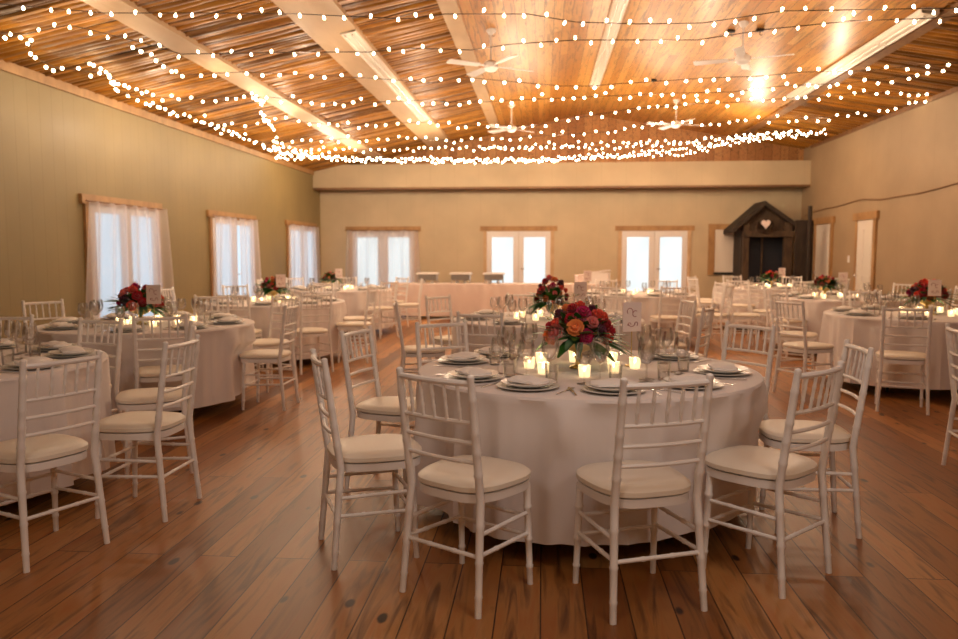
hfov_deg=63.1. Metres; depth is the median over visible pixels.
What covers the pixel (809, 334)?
seat cushion
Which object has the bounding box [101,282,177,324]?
centrepiece
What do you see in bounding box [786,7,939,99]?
ceiling light
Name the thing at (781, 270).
table card
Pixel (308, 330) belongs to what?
seat cushion
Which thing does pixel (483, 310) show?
folded napkin
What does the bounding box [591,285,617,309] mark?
chair
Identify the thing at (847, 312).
dinner plate
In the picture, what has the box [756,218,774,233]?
twig wreath
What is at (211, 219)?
door
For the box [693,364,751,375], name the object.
dinner plate
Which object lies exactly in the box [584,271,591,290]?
table card
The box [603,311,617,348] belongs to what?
chair
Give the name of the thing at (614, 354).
votive candle
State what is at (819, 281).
centrepiece
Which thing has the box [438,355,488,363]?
dinner plate
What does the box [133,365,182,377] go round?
seat cushion
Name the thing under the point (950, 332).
chair
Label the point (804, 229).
screen
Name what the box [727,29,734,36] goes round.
ceiling hook
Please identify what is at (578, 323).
centrepiece
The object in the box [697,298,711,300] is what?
seat cushion
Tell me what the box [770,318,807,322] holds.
seat cushion
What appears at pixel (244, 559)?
floor
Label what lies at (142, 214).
sheer curtain
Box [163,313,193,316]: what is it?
dinner plate
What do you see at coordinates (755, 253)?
hut
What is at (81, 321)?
chair
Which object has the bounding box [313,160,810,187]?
beam
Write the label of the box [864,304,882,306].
folded napkin
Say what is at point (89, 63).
strand
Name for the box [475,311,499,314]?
dinner plate
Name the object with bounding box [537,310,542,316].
votive candle
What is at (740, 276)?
chair
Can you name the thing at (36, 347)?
dinner plate
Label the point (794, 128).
strand
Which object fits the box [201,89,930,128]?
strand
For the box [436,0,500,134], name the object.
trim
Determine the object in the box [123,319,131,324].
votive candle
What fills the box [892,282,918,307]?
chair
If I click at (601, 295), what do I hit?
chair
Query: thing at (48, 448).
seat cushion
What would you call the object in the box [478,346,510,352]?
folded napkin
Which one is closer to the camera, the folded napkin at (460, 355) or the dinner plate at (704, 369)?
the dinner plate at (704, 369)
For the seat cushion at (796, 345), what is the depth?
7.63 m
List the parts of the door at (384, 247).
pane, pane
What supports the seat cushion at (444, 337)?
on the chair at (445, 342)
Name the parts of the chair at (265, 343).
leg, seat frame, post, rail, post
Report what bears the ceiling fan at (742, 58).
hanging from the ceiling at (567, 65)
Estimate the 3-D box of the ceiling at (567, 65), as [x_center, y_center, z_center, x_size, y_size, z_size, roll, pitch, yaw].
[2.469,-3.968,8.723,5.790,0.734,21.600,0,5,5]
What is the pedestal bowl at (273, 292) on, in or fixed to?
on the centrepiece at (269, 283)
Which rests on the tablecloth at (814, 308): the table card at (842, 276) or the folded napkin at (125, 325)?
the table card at (842, 276)
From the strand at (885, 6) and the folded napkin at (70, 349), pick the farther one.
the strand at (885, 6)
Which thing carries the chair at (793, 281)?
on the floor
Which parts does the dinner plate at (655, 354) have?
plate dish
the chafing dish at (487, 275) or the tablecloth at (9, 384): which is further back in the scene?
the chafing dish at (487, 275)
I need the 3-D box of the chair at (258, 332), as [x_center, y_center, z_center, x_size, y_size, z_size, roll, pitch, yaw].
[-2.773,0.157,9.080,0.422,0.947,0.498,0,5,5]
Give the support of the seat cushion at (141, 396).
on the chair at (130, 400)
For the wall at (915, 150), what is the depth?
13.93 m
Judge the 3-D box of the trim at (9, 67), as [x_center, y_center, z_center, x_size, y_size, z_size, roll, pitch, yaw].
[-5.008,-2.781,9.136,0.035,0.110,21.000,0,5,5]
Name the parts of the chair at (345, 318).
post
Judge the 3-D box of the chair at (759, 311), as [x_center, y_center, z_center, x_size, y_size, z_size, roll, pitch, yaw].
[4.558,-0.124,12.371,0.422,0.947,0.498,-3,6,-32]
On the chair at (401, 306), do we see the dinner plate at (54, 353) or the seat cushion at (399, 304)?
the seat cushion at (399, 304)
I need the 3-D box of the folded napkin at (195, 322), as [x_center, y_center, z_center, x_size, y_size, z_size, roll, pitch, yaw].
[-2.434,0.029,6.583,0.124,0.029,0.210,3,6,35]
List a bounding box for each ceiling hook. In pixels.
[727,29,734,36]
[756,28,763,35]
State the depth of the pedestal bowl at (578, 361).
4.29 m
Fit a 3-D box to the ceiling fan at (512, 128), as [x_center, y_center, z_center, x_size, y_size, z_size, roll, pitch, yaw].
[0.683,-4.224,16.400,1.004,0.580,1.004,0,5,1]
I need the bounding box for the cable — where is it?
[805,182,957,215]
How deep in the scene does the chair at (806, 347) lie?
7.64 m
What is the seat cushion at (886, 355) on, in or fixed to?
on the chair at (882, 356)
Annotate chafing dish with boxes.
[416,272,439,282]
[449,272,472,283]
[483,272,504,283]
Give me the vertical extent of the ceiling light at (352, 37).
0.122 m
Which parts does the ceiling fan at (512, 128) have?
blade, blade, motor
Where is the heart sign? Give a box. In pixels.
[761,220,770,228]
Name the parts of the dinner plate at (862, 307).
plate dish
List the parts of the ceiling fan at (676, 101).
blade, blade, motor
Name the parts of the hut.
post, gable panel, post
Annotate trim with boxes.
[0,59,313,174]
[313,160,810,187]
[313,184,810,190]
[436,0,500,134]
[734,1,957,139]
[810,86,957,147]
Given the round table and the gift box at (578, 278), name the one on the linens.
the gift box at (578, 278)
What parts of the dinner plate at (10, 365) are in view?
plate dish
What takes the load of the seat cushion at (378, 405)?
on the chair at (379, 408)
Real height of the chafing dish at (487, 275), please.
0.236 m
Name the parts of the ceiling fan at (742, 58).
blade, blade, motor, rod, blade, blade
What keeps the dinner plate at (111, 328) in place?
on the tablecloth at (219, 369)
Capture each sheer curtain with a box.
[85,200,174,318]
[212,214,262,298]
[289,223,320,288]
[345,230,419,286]
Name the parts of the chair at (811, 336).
post, post, seat frame, leg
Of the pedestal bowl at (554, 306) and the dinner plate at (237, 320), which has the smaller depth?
the dinner plate at (237, 320)
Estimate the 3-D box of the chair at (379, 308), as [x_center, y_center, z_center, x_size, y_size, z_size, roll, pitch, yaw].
[-1.638,-0.179,13.023,0.498,0.947,0.422,4,6,40]
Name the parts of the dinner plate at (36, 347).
plate dish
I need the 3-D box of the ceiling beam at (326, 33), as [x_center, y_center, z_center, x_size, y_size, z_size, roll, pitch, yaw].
[-1.796,-3.470,9.065,0.540,0.172,21.500,0,5,5]
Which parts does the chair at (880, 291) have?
post, rail, post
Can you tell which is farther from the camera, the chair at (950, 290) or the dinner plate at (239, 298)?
the dinner plate at (239, 298)
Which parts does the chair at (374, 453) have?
rail, post, rail, rail, rail, post, seat frame, leg, leg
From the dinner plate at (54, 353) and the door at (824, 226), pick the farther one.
the door at (824, 226)
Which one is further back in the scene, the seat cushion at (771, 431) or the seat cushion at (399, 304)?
the seat cushion at (399, 304)
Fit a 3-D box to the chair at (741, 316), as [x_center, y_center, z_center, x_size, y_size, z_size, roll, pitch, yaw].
[3.914,-0.059,11.609,0.498,0.947,0.422,1,5,10]
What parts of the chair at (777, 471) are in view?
leg, leg, seat frame, post, rail, rail, rail, rail, post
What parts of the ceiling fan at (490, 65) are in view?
blade, blade, rod, motor, blade, blade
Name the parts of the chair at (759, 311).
post, post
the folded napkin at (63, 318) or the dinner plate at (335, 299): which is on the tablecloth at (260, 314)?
the dinner plate at (335, 299)
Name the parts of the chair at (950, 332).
rail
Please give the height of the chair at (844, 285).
0.947 m
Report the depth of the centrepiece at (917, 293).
8.19 m
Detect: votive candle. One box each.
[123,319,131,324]
[149,321,156,326]
[190,316,197,320]
[513,313,519,318]
[519,311,525,317]
[523,356,534,368]
[532,314,538,320]
[536,352,546,362]
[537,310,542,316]
[537,361,549,374]
[568,351,575,362]
[578,364,590,377]
[606,352,617,360]
[607,361,619,373]
[629,357,640,368]
[937,307,943,312]
[947,310,954,316]
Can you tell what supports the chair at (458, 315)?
on the floor
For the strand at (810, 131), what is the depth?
16.67 m
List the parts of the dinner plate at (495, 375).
plate dish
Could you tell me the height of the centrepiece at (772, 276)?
0.319 m
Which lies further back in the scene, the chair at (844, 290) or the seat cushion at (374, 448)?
the chair at (844, 290)
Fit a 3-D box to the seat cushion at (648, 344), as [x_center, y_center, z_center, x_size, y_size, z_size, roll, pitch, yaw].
[1.846,0.249,7.822,0.426,0.045,0.422,-1,5,-7]
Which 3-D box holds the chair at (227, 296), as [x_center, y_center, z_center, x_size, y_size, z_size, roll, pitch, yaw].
[-2.932,0.216,8.387,0.424,0.947,0.499,0,5,-1]
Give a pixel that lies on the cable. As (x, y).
(957, 182)
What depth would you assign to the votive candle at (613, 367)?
4.11 m
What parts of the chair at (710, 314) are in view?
post, post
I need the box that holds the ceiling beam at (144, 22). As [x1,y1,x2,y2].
[81,0,386,161]
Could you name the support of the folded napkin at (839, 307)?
on the dinner plate at (835, 308)
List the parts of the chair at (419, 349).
post, rail, rail, rail, post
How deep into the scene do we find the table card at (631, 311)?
4.38 m
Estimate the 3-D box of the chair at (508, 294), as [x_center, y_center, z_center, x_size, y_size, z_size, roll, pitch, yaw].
[0.517,0.176,8.856,0.422,0.947,0.498,0,5,-1]
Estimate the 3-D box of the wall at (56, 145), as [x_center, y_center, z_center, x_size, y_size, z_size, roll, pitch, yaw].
[-5.076,-1.168,9.581,0.150,3.500,21.600,0,5,5]
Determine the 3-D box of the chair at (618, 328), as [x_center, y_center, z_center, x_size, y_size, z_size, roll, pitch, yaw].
[0.810,0.459,5.533,0.424,0.947,0.499,1,5,8]
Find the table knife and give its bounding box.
[715,378,746,379]
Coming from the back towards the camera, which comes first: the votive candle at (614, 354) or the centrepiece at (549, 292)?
the centrepiece at (549, 292)
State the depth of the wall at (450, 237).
19.81 m
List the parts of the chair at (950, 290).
post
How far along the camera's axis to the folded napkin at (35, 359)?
4.30 m
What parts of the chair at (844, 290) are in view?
post, rail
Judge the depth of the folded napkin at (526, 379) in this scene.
3.63 m
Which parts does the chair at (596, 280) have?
rail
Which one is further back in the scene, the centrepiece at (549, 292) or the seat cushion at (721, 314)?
the seat cushion at (721, 314)
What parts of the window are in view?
sill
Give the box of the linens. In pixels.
[390,283,606,315]
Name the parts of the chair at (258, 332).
rail, rail, post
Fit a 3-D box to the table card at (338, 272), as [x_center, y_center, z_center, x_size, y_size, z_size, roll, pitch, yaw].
[-2.468,-0.714,13.736,0.109,0.360,0.070,-3,6,-32]
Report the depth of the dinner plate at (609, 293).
11.55 m
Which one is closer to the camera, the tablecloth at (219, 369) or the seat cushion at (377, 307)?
the tablecloth at (219, 369)
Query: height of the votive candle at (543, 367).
0.062 m
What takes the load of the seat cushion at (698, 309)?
on the chair at (715, 283)
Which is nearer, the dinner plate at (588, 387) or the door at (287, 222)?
the dinner plate at (588, 387)
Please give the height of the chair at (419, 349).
0.947 m
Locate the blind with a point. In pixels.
(723, 244)
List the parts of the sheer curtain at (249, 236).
panel, rod, panel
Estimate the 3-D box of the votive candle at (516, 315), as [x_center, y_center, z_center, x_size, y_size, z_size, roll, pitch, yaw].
[0.364,-0.033,7.494,0.068,0.062,0.066,0,5,5]
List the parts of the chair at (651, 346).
seat frame, post, rail, post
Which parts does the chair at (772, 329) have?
post, rail, rail, rail, post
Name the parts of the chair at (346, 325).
leg, seat frame, post, post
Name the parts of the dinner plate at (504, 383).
plate dish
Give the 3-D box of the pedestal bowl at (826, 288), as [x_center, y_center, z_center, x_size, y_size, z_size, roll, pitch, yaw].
[4.982,-0.391,11.239,0.180,0.140,0.180,2,5,21]
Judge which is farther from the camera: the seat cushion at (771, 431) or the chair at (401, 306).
the chair at (401, 306)
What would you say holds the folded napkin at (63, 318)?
on the dinner plate at (72, 321)
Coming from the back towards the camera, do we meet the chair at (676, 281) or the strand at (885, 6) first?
the chair at (676, 281)
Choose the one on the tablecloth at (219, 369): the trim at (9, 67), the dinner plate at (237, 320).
the dinner plate at (237, 320)
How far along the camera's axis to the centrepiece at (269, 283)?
10.16 m
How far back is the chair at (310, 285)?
11.67 m
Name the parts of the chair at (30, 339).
rail, rail, post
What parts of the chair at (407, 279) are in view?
post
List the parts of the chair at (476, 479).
post, rail, rail, rail, rail, leg, seat frame, post, leg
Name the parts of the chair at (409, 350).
post, seat frame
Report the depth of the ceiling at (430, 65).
11.42 m
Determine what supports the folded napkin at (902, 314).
on the dinner plate at (901, 317)
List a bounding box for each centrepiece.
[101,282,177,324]
[254,276,293,301]
[319,271,342,284]
[523,275,579,318]
[533,301,632,368]
[758,270,784,286]
[810,275,846,296]
[897,278,957,312]
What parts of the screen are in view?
log post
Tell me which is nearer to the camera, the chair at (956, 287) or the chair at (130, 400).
the chair at (130, 400)
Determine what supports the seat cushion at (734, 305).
on the chair at (735, 306)
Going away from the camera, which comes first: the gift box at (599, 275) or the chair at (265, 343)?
the chair at (265, 343)
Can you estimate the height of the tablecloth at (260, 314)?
0.674 m
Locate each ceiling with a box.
[0,0,374,170]
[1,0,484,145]
[337,0,492,142]
[456,0,954,136]
[733,0,957,148]
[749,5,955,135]
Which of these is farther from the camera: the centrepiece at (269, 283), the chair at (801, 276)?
the chair at (801, 276)
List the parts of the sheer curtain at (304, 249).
panel, panel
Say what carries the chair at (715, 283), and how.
on the floor
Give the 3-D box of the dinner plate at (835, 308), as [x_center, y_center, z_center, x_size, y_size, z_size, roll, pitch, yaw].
[4.003,-0.107,8.534,0.300,0.034,0.300,0,5,5]
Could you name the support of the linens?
on the bar table
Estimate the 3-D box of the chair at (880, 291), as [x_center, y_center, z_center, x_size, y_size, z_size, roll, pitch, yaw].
[4.729,0.129,9.412,0.422,0.947,0.498,0,5,5]
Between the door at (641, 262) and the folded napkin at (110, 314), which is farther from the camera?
the door at (641, 262)
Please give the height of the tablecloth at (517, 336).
0.675 m
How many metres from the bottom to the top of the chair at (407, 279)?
0.947 m
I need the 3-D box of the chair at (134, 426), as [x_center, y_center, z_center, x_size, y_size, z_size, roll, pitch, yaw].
[-1.813,0.568,4.255,0.499,0.947,0.424,0,5,6]
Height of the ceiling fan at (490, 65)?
0.580 m
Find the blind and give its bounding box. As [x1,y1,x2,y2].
[714,230,733,271]
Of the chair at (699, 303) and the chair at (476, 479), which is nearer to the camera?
the chair at (476, 479)
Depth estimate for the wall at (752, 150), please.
19.49 m
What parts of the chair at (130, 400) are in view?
leg, seat frame, post, post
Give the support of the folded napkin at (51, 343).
on the dinner plate at (36, 347)
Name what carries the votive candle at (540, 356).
on the tablecloth at (553, 435)
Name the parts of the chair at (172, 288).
post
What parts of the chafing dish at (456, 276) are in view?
lid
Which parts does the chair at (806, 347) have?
post, rail, rail, rail, rail, post, seat frame, leg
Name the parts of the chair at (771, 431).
leg, seat frame, post, rail, rail, rail, rail, post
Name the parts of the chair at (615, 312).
post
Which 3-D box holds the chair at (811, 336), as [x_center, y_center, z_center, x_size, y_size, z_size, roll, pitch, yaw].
[3.560,0.177,8.847,0.498,0.947,0.422,3,6,35]
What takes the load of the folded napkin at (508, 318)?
on the dinner plate at (496, 321)
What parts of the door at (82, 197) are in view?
pane, pane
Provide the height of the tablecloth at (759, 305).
0.676 m
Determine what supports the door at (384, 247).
in the wall at (450, 237)
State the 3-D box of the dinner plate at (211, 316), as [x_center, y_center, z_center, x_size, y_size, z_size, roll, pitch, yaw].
[-2.482,-0.024,7.554,0.300,0.034,0.300,0,5,5]
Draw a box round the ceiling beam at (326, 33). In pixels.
[271,0,452,149]
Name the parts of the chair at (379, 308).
post, seat frame, post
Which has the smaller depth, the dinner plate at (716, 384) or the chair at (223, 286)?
the dinner plate at (716, 384)
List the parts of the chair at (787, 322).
post, rail, post, seat frame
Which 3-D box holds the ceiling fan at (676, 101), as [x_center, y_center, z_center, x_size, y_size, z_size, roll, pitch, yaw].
[4.100,-4.271,16.217,1.004,0.580,1.004,3,6,30]
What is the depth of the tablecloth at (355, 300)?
13.15 m
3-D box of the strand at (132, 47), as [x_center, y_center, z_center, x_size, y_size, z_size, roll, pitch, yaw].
[0.884,-2.951,9.508,9.411,0.294,1.592,0,5,-5]
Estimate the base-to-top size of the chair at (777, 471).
0.947 m
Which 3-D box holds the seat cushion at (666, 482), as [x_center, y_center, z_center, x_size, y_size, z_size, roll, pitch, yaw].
[0.631,0.644,3.188,0.422,0.045,0.426,-1,5,-16]
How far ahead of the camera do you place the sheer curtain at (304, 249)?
18.61 m
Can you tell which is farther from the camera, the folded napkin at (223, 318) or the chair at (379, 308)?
the chair at (379, 308)
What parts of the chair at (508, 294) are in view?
post, rail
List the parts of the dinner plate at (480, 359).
plate dish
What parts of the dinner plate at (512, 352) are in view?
plate dish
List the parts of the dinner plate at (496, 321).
plate dish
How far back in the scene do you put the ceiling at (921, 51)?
13.02 m
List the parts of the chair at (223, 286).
rail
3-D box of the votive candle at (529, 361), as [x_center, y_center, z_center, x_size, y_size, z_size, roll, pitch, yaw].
[0.278,0.238,4.313,0.068,0.062,0.066,0,5,5]
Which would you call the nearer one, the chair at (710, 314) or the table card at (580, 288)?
the chair at (710, 314)
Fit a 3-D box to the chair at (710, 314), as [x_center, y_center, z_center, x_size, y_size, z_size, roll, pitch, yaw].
[1.805,0.341,6.920,0.499,0.947,0.424,3,6,30]
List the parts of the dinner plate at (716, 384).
plate dish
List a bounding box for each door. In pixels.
[78,193,161,318]
[206,210,255,296]
[285,220,316,288]
[345,226,420,287]
[480,226,556,282]
[615,226,694,292]
[812,216,835,291]
[852,211,879,294]
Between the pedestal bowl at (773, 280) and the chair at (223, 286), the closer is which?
the chair at (223, 286)
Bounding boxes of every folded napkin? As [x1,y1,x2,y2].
[0,339,13,343]
[14,356,52,364]
[39,341,71,346]
[50,322,73,325]
[56,317,78,320]
[58,346,84,352]
[105,313,128,315]
[113,324,140,327]
[167,311,188,313]
[179,321,202,325]
[212,312,232,315]
[217,317,237,320]
[255,300,270,302]
[447,351,479,358]
[455,367,491,375]
[478,309,494,312]
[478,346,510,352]
[497,317,518,320]
[507,375,549,384]
[591,378,635,386]
[657,348,690,354]
[669,373,705,381]
[708,362,737,370]
[837,306,852,308]
[849,309,867,312]
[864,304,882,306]
[900,313,924,315]
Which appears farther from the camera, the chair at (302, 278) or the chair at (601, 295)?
the chair at (302, 278)
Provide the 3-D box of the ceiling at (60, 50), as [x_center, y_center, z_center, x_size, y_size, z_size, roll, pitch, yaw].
[-4.225,-3.012,9.399,1.609,0.374,21.630,0,5,5]
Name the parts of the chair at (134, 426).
leg, leg, seat frame, post, rail, rail, rail, rail, post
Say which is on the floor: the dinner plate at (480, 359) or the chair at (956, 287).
the chair at (956, 287)
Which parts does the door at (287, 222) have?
casing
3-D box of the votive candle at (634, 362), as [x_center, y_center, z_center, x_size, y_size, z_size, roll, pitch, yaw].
[0.859,0.240,4.297,0.068,0.062,0.066,0,5,5]
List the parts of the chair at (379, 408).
post, rail, rail, rail, rail, post, seat frame, leg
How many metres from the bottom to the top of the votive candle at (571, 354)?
0.062 m
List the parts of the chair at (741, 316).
post, seat frame, leg, leg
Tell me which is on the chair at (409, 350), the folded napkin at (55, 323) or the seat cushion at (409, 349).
the seat cushion at (409, 349)
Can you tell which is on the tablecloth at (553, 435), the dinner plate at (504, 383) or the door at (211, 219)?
the dinner plate at (504, 383)
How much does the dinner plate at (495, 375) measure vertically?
0.034 m
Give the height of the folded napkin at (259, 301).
0.029 m
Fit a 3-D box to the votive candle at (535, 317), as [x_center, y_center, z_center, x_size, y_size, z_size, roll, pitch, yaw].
[0.535,-0.022,7.363,0.068,0.062,0.066,0,5,5]
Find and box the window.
[707,224,741,274]
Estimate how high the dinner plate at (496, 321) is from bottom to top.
0.034 m
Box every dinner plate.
[0,341,21,348]
[3,359,60,369]
[29,343,80,351]
[42,324,77,329]
[44,348,95,357]
[49,319,83,323]
[101,315,130,319]
[110,326,146,331]
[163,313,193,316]
[172,323,208,328]
[206,315,237,318]
[211,319,244,323]
[213,301,236,304]
[233,297,250,299]
[253,302,275,304]
[298,301,319,303]
[319,298,339,300]
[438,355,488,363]
[444,369,502,381]
[460,317,489,319]
[474,349,518,357]
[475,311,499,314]
[491,320,523,324]
[496,377,559,390]
[516,309,543,312]
[568,346,614,353]
[581,381,645,394]
[608,293,626,295]
[648,351,698,359]
[659,376,723,389]
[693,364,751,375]
[795,296,815,298]
[830,307,857,311]
[838,297,860,300]
[842,311,873,315]
[859,306,881,309]
[876,297,896,299]
[895,315,928,319]
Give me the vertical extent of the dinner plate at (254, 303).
0.034 m
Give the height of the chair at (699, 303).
0.947 m
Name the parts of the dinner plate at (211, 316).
plate dish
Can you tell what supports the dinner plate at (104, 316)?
on the tablecloth at (219, 369)
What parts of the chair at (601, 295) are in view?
post, rail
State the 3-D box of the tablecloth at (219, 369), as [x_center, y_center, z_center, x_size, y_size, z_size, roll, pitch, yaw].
[-2.990,0.369,7.098,1.865,0.672,1.900,0,5,5]
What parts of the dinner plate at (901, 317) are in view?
plate dish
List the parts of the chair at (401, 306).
seat frame, post, post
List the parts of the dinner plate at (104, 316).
plate dish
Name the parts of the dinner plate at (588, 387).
plate dish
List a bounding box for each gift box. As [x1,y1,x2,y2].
[574,274,586,281]
[589,270,610,283]
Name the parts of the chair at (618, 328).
post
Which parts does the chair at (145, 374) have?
post, rail, rail, rail, seat frame, rail, post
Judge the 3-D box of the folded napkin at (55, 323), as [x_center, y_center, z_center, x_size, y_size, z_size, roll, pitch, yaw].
[-3.494,0.034,6.531,0.210,0.029,0.124,4,6,37]
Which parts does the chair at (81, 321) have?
post, rail, rail, post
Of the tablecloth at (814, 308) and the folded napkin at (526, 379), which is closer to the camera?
the folded napkin at (526, 379)
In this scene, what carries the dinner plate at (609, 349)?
on the tablecloth at (553, 435)
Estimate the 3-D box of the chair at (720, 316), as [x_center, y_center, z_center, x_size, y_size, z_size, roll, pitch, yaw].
[3.491,-0.055,11.570,0.498,0.947,0.422,3,6,35]
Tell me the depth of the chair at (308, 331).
9.08 m
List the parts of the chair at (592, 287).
post, rail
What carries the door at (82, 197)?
in the wall at (56, 145)
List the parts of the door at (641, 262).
pane, pane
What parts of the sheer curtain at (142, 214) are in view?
panel, rod, panel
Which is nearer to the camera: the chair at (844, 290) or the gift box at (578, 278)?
the chair at (844, 290)
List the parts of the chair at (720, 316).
seat frame, post, post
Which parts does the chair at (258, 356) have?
leg, leg, seat frame, post, rail, post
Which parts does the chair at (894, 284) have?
rail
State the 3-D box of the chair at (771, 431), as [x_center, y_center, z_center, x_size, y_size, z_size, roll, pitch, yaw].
[1.710,0.588,4.027,0.499,0.947,0.424,1,5,8]
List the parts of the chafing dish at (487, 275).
lid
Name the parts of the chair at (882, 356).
leg, post, seat frame, rail, rail, rail, rail, leg, post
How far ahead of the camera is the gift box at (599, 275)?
16.41 m
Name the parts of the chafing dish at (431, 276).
lid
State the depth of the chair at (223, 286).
11.35 m
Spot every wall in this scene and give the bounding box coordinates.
[0,62,320,344]
[320,188,801,307]
[365,114,803,163]
[801,89,957,309]
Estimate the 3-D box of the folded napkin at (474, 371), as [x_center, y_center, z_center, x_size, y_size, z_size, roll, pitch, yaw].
[-0.029,0.255,3.934,0.124,0.029,0.210,-3,6,-29]
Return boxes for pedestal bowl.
[130,308,150,324]
[269,290,277,301]
[544,304,560,318]
[562,342,590,368]
[767,279,776,286]
[819,287,829,296]
[919,299,934,312]
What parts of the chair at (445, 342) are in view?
post, rail, rail, rail, seat frame, post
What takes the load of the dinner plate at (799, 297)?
on the tablecloth at (814, 308)
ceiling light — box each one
[340,29,429,120]
[590,0,628,87]
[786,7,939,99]
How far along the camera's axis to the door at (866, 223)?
15.32 m
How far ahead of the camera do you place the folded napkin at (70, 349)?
4.76 m
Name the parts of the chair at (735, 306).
seat frame, post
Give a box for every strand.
[0,16,957,58]
[0,33,276,158]
[1,4,957,28]
[85,62,944,106]
[128,44,956,88]
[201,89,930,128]
[216,101,926,145]
[250,92,277,148]
[263,128,797,152]
[275,129,824,162]
[277,131,825,163]
[482,133,789,150]
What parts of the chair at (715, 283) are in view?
post, post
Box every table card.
[146,285,160,326]
[276,274,285,301]
[335,269,341,288]
[574,282,586,300]
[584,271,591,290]
[622,302,641,366]
[778,268,785,283]
[838,272,847,293]
[928,280,941,314]
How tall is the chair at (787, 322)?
0.947 m
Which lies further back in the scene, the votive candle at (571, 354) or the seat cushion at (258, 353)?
the seat cushion at (258, 353)
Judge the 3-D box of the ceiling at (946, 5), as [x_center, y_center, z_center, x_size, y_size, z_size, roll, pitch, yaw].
[6.266,-3.530,8.449,1.830,0.433,21.600,0,5,5]
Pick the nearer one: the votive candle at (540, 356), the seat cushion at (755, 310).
the votive candle at (540, 356)
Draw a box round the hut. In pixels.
[723,201,794,284]
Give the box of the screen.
[793,206,813,284]
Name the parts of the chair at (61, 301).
post, rail, rail, post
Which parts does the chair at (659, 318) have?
leg, post, seat frame, rail, rail, post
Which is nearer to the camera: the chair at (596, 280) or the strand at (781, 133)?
the chair at (596, 280)
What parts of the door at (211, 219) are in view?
casing, pane, pane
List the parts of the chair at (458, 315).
post, rail, rail, rail, post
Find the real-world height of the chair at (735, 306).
0.947 m
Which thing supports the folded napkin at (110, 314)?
on the dinner plate at (104, 316)
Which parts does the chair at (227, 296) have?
post, rail, rail, post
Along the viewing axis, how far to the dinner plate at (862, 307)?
8.75 m
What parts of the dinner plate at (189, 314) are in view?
plate dish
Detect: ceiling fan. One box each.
[446,28,531,76]
[488,104,533,132]
[646,99,703,129]
[693,20,793,69]
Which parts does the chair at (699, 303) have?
post, seat frame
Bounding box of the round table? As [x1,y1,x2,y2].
[493,356,686,383]
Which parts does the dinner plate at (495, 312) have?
plate dish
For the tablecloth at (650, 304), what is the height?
0.676 m
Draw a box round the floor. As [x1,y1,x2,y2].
[0,316,957,638]
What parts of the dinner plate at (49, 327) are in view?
plate dish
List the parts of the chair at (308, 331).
leg, post, seat frame, rail, rail, rail, rail, leg, post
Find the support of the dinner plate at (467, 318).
on the tablecloth at (517, 336)
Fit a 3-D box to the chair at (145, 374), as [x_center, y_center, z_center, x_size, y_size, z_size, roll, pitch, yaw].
[-2.459,0.415,6.058,0.424,0.947,0.499,-2,5,-22]
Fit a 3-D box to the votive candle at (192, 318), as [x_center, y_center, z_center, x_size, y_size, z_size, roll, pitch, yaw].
[-2.588,0.003,7.079,0.068,0.062,0.066,0,5,5]
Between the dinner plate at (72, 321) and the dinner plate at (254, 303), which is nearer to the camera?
the dinner plate at (72, 321)
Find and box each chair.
[0,314,33,344]
[0,350,109,572]
[21,299,64,344]
[77,317,124,448]
[94,334,201,521]
[116,321,196,478]
[132,313,193,430]
[161,287,177,313]
[193,295,229,315]
[216,293,263,367]
[222,284,248,297]
[239,302,299,410]
[253,296,298,392]
[257,278,264,297]
[286,277,303,287]
[289,292,333,374]
[308,283,333,297]
[310,348,421,570]
[312,282,336,297]
[336,288,376,363]
[337,276,356,286]
[339,325,415,494]
[341,285,377,354]
[368,280,397,338]
[391,277,408,327]
[393,300,445,372]
[396,367,532,618]
[398,278,423,332]
[415,319,468,370]
[425,294,452,359]
[456,311,504,351]
[507,292,535,311]
[566,316,620,347]
[573,373,713,624]
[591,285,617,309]
[595,279,616,289]
[600,293,632,311]
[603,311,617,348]
[645,298,696,351]
[649,286,686,343]
[656,279,677,290]
[687,276,713,323]
[688,277,717,328]
[694,304,714,357]
[696,284,734,349]
[697,281,725,338]
[703,360,844,598]
[721,321,775,438]
[723,275,741,284]
[725,283,759,347]
[726,279,755,331]
[746,281,769,342]
[759,339,874,538]
[763,286,807,356]
[769,292,817,372]
[772,299,833,397]
[782,276,801,285]
[791,280,813,293]
[801,281,820,292]
[839,279,849,293]
[842,289,876,305]
[849,290,881,306]
[875,305,932,414]
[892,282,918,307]
[931,289,951,309]
[941,323,957,464]
[950,286,957,309]
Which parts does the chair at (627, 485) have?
leg, post, seat frame, leg, rail, rail, rail, rail, post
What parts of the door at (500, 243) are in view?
pane, pane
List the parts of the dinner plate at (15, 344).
plate dish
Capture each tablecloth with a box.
[0,345,115,501]
[34,316,255,414]
[199,297,346,360]
[286,287,393,330]
[413,348,767,546]
[451,311,644,353]
[577,291,697,340]
[712,285,818,325]
[768,294,911,342]
[815,308,957,389]
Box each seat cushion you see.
[0,434,87,463]
[99,411,185,432]
[116,387,181,404]
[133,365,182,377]
[239,349,290,358]
[253,338,289,346]
[289,327,327,333]
[327,434,421,462]
[336,321,371,326]
[343,316,371,320]
[356,396,415,415]
[368,306,392,309]
[398,303,418,305]
[401,345,445,353]
[418,455,530,493]
[434,335,451,342]
[576,460,690,498]
[645,341,686,348]
[650,315,681,319]
[696,312,727,316]
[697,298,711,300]
[697,301,717,303]
[697,308,718,311]
[705,445,817,479]
[730,313,759,316]
[732,303,755,306]
[753,309,769,312]
[759,419,850,443]
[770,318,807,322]
[776,331,817,337]
[783,341,833,349]
[876,350,925,360]
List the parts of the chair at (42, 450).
post, seat frame, leg, rail, rail, rail, rail, post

